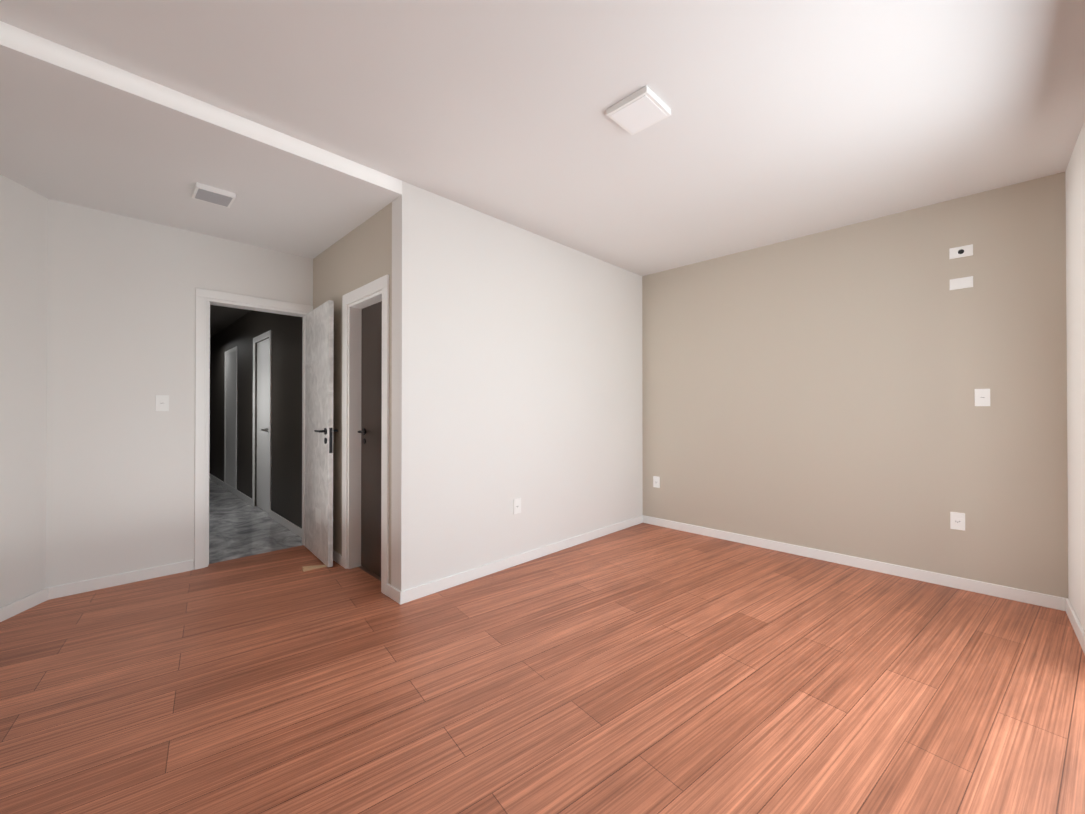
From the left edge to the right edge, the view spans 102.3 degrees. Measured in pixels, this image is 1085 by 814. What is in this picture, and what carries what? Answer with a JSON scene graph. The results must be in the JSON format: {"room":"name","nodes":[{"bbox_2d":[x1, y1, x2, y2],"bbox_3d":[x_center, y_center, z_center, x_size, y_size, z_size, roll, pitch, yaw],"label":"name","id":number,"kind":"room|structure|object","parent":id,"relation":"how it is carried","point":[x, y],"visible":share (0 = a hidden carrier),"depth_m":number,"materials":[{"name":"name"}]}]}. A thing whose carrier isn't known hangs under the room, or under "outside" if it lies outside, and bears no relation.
{"room":"empty bedroom","nodes":[
{"label":"empty bedroom","id":0,"kind":"room"},
{"bbox_2d":[0,174,47,607],"bbox_3d":[-3.214,-0.225,2.705,0.280,2.966,0.190,0,0,45],"label":"wall","id":1,"kind":"structure","parent":0,"point":[23,307],"depth_m":2.70,"materials":[{"name":"white paint"}]},
{"bbox_2d":[0,473,1084,653],"bbox_3d":[-2.063,1.230,4.698,10.348,0.080,4.632,0,0,45],"label":"baseboard","id":2,"kind":"structure","parent":1,"relation":"attached to","point":[435,586],"depth_m":3.19,"materials":[{"name":"white wood"}]},
{"bbox_2d":[46,199,312,587],"bbox_3d":[-2.737,-0.220,3.468,0.140,2.966,1.926,0,0,45],"label":"wall","id":3,"kind":"structure","parent":0,"point":[120,464],"depth_m":3.12,"materials":[{"name":"white paint"}]},
{"bbox_2d":[155,395,168,410],"bbox_3d":[-2.837,-0.028,3.257,0.014,0.118,0.075,0,0,45],"label":"light switch","id":4,"kind":"object","parent":3,"relation":"attached to","point":[161,402],"visible":1,"depth_m":3.25,"materials":[{"name":"white plastic"}]},
{"bbox_2d":[194,288,312,569],"bbox_3d":[-2.448,0.170,3.755,0.168,2.190,0.869,0,0,45],"label":"door frame","id":5,"kind":"structure","parent":3,"relation":"attached to","point":[203,301],"depth_m":3.44,"materials":[{"name":"white wood"}]},
{"bbox_2d":[305,300,337,566],"bbox_3d":[-1.902,0.209,3.702,0.145,2.095,0.723,0,0,-42],"label":"door leaf","id":6,"kind":"structure","parent":3,"relation":"in","point":[319,352],"depth_m":3.60,"materials":[{"name":"grey wood"}]},
{"bbox_2d":[0,45,401,258],"bbox_3d":[-2.234,-1.512,2.778,1.836,0.290,1.926,0,0,45],"label":"ceiling","id":7,"kind":"structure","parent":0,"point":[69,137],"depth_m":2.51,"materials":[{"name":"paint"}]},
{"bbox_2d":[0,21,401,193],"bbox_3d":[-1.534,-1.416,2.179,0.001,0.090,1.786,0,0,45],"label":"ceiling beam","id":8,"kind":"structure","parent":7,"relation":"attached to","point":[30,44],"depth_m":2.02,"materials":[{"name":"white paint"}]},
{"bbox_2d":[192,182,235,207],"bbox_3d":[-2.103,-1.351,2.793,0.200,0.032,0.200,0,0,45],"label":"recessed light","id":9,"kind":"object","parent":7,"relation":"in","point":[211,194],"visible":1,"depth_m":2.76,"materials":[{"name":"white plastic"}]},
{"bbox_2d":[210,305,251,337],"bbox_3d":[-4.560,-1.374,5.740,5.640,0.200,1.330,0,0,45],"label":"ceiling","id":10,"kind":"structure","parent":0,"point":[222,318],"depth_m":6.13,"materials":[{"name":"paint"}]},
{"bbox_2d":[209,310,302,527],"bbox_3d":[-4.139,-0.046,6.154,5.640,2.650,0.140,0,0,45],"label":"wall","id":11,"kind":"structure","parent":0,"point":[241,333],"depth_m":5.00,"materials":[{"name":"paint"}]},
{"bbox_2d":[224,346,236,494],"bbox_3d":[-4.765,0.199,6.666,0.880,2.165,0.014,0,0,45],"label":"door","id":12,"kind":"structure","parent":11,"relation":"attached to","point":[230,420],"depth_m":6.66,"materials":[{"name":"white wood"}]},
{"bbox_2d":[252,330,271,516],"bbox_3d":[-3.434,0.192,5.358,0.850,2.165,0.100,0,0,45],"label":"door","id":13,"kind":"structure","parent":11,"relation":"attached to","point":[264,380],"depth_m":5.39,"materials":[{"name":"white wood"}]},
{"bbox_2d":[209,478,380,580],"bbox_3d":[-3.352,1.336,5.735,7.336,0.121,3.049,0,0,45],"label":"floor","id":14,"kind":"structure","parent":0,"point":[239,527],"depth_m":4.45,"materials":[{"name":"tile"}]},
{"bbox_2d":[313,202,391,584],"bbox_3d":[-1.506,-0.220,3.502,1.556,2.966,0.140,0,0,45],"label":"wall","id":15,"kind":"structure","parent":0,"point":[359,256],"depth_m":3.50,"materials":[{"name":"beige paint"}]},
{"bbox_2d":[342,274,388,595],"bbox_3d":[-1.256,0.187,3.252,0.782,2.150,0.168,0,0,45],"label":"door frame","id":16,"kind":"structure","parent":15,"relation":"attached to","point":[351,418],"depth_m":3.41,"materials":[{"name":"white wood"}]},
{"bbox_2d":[358,301,381,576],"bbox_3d":[-1.228,0.236,3.280,0.562,2.035,0.145,0,0,45],"label":"door leaf","id":17,"kind":"structure","parent":16,"relation":"attached to","point":[371,399],"depth_m":3.33,"materials":[{"name":"brown wood"}]},
{"bbox_2d":[391,181,642,590],"bbox_3d":[0.050,-0.218,3.863,0.140,2.966,2.846,0,0,45],"label":"wall block","id":18,"kind":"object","parent":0,"point":[516,362],"visible":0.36,"depth_m":3.38,"materials":[{"name":"white paint"}]},
{"bbox_2d":[513,498,520,513],"bbox_3d":[-0.201,0.793,3.498,0.012,0.118,0.075,0,0,45],"label":"outlet","id":19,"kind":"object","parent":18,"relation":"attached to","point":[516,505],"visible":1,"depth_m":3.49,"materials":[{"name":"white plastic"}]},
{"bbox_2d":[0,523,1084,813],"bbox_3d":[-0.029,1.318,2.672,4.948,0.120,4.912,0,0,45],"label":"floor","id":20,"kind":"structure","parent":0,"point":[644,669],"depth_m":1.92,"materials":[{"name":"brown wood"}]},
{"bbox_2d":[302,565,326,571],"bbox_3d":[-1.773,1.248,3.423,0.195,0.030,0.040,0,0,-42],"label":"wedge","id":21,"kind":"object","parent":20,"relation":"on","point":[306,568],"visible":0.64,"depth_m":3.39,"materials":[{"name":"brown wood"}]},
{"bbox_2d":[0,0,1084,275],"bbox_3d":[0.547,-1.561,2.115,3.322,0.200,4.912,0,0,45],"label":"ceiling","id":22,"kind":"structure","parent":0,"point":[786,120],"depth_m":2.04,"materials":[{"name":"paint"}]},
{"bbox_2d":[607,85,670,134],"bbox_3d":[0.472,-1.445,2.142,0.225,0.032,0.225,0,0,45],"label":"ceiling light","id":23,"kind":"object","parent":22,"relation":"in","point":[646,106],"visible":1,"depth_m":2.12,"materials":[{"name":"white plastic"}]},
{"bbox_2d":[642,172,1067,597],"bbox_3d":[2.231,-0.218,3.799,3.322,2.966,0.140,0,0,45],"label":"wall","id":24,"kind":"structure","parent":0,"point":[815,391],"depth_m":3.33,"materials":[{"name":"beige paint"}]},
{"bbox_2d":[653,476,659,487],"bbox_3d":[1.224,0.805,4.689,0.075,0.118,0.012,0,0,45],"label":"outlet","id":25,"kind":"object","parent":24,"relation":"attached to","point":[656,481],"visible":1,"depth_m":4.68,"materials":[{"name":"white plastic"}]},
{"bbox_2d":[950,512,964,530],"bbox_3d":[2.885,0.793,3.034,0.075,0.118,0.012,0,0,45],"label":"outlet","id":26,"kind":"object","parent":24,"relation":"attached to","point":[957,521],"visible":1,"depth_m":3.03,"materials":[{"name":"white plastic"}]},
{"bbox_2d":[949,244,972,258],"bbox_3d":[2.903,-1.076,3.029,0.118,0.075,0.010,0,0,45],"label":"outlet","id":27,"kind":"object","parent":24,"relation":"attached to","point":[961,251],"visible":1,"depth_m":3.02,"materials":[{"name":"white plastic"}]},
{"bbox_2d":[950,276,972,289],"bbox_3d":[2.903,-0.858,3.027,0.118,0.075,0.010,0,0,45],"label":"wall plate","id":28,"kind":"object","parent":24,"relation":"attached to","point":[961,283],"visible":1,"depth_m":3.02,"materials":[{"name":"white plastic"}]},
{"bbox_2d":[975,389,989,405],"bbox_3d":[2.973,-0.064,2.951,0.075,0.118,0.014,0,0,45],"label":"light switch","id":29,"kind":"object","parent":24,"relation":"attached to","point":[982,397],"visible":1,"depth_m":2.95,"materials":[{"name":"white plastic"}]},
{"bbox_2d":[1065,120,1084,631],"bbox_3d":[1.664,-0.234,0.996,0.170,2.966,4.912,0,0,45],"label":"wall","id":30,"kind":"structure","parent":0,"point":[1075,243],"depth_m":2.44,"materials":[{"name":"white paint"}]}
]}

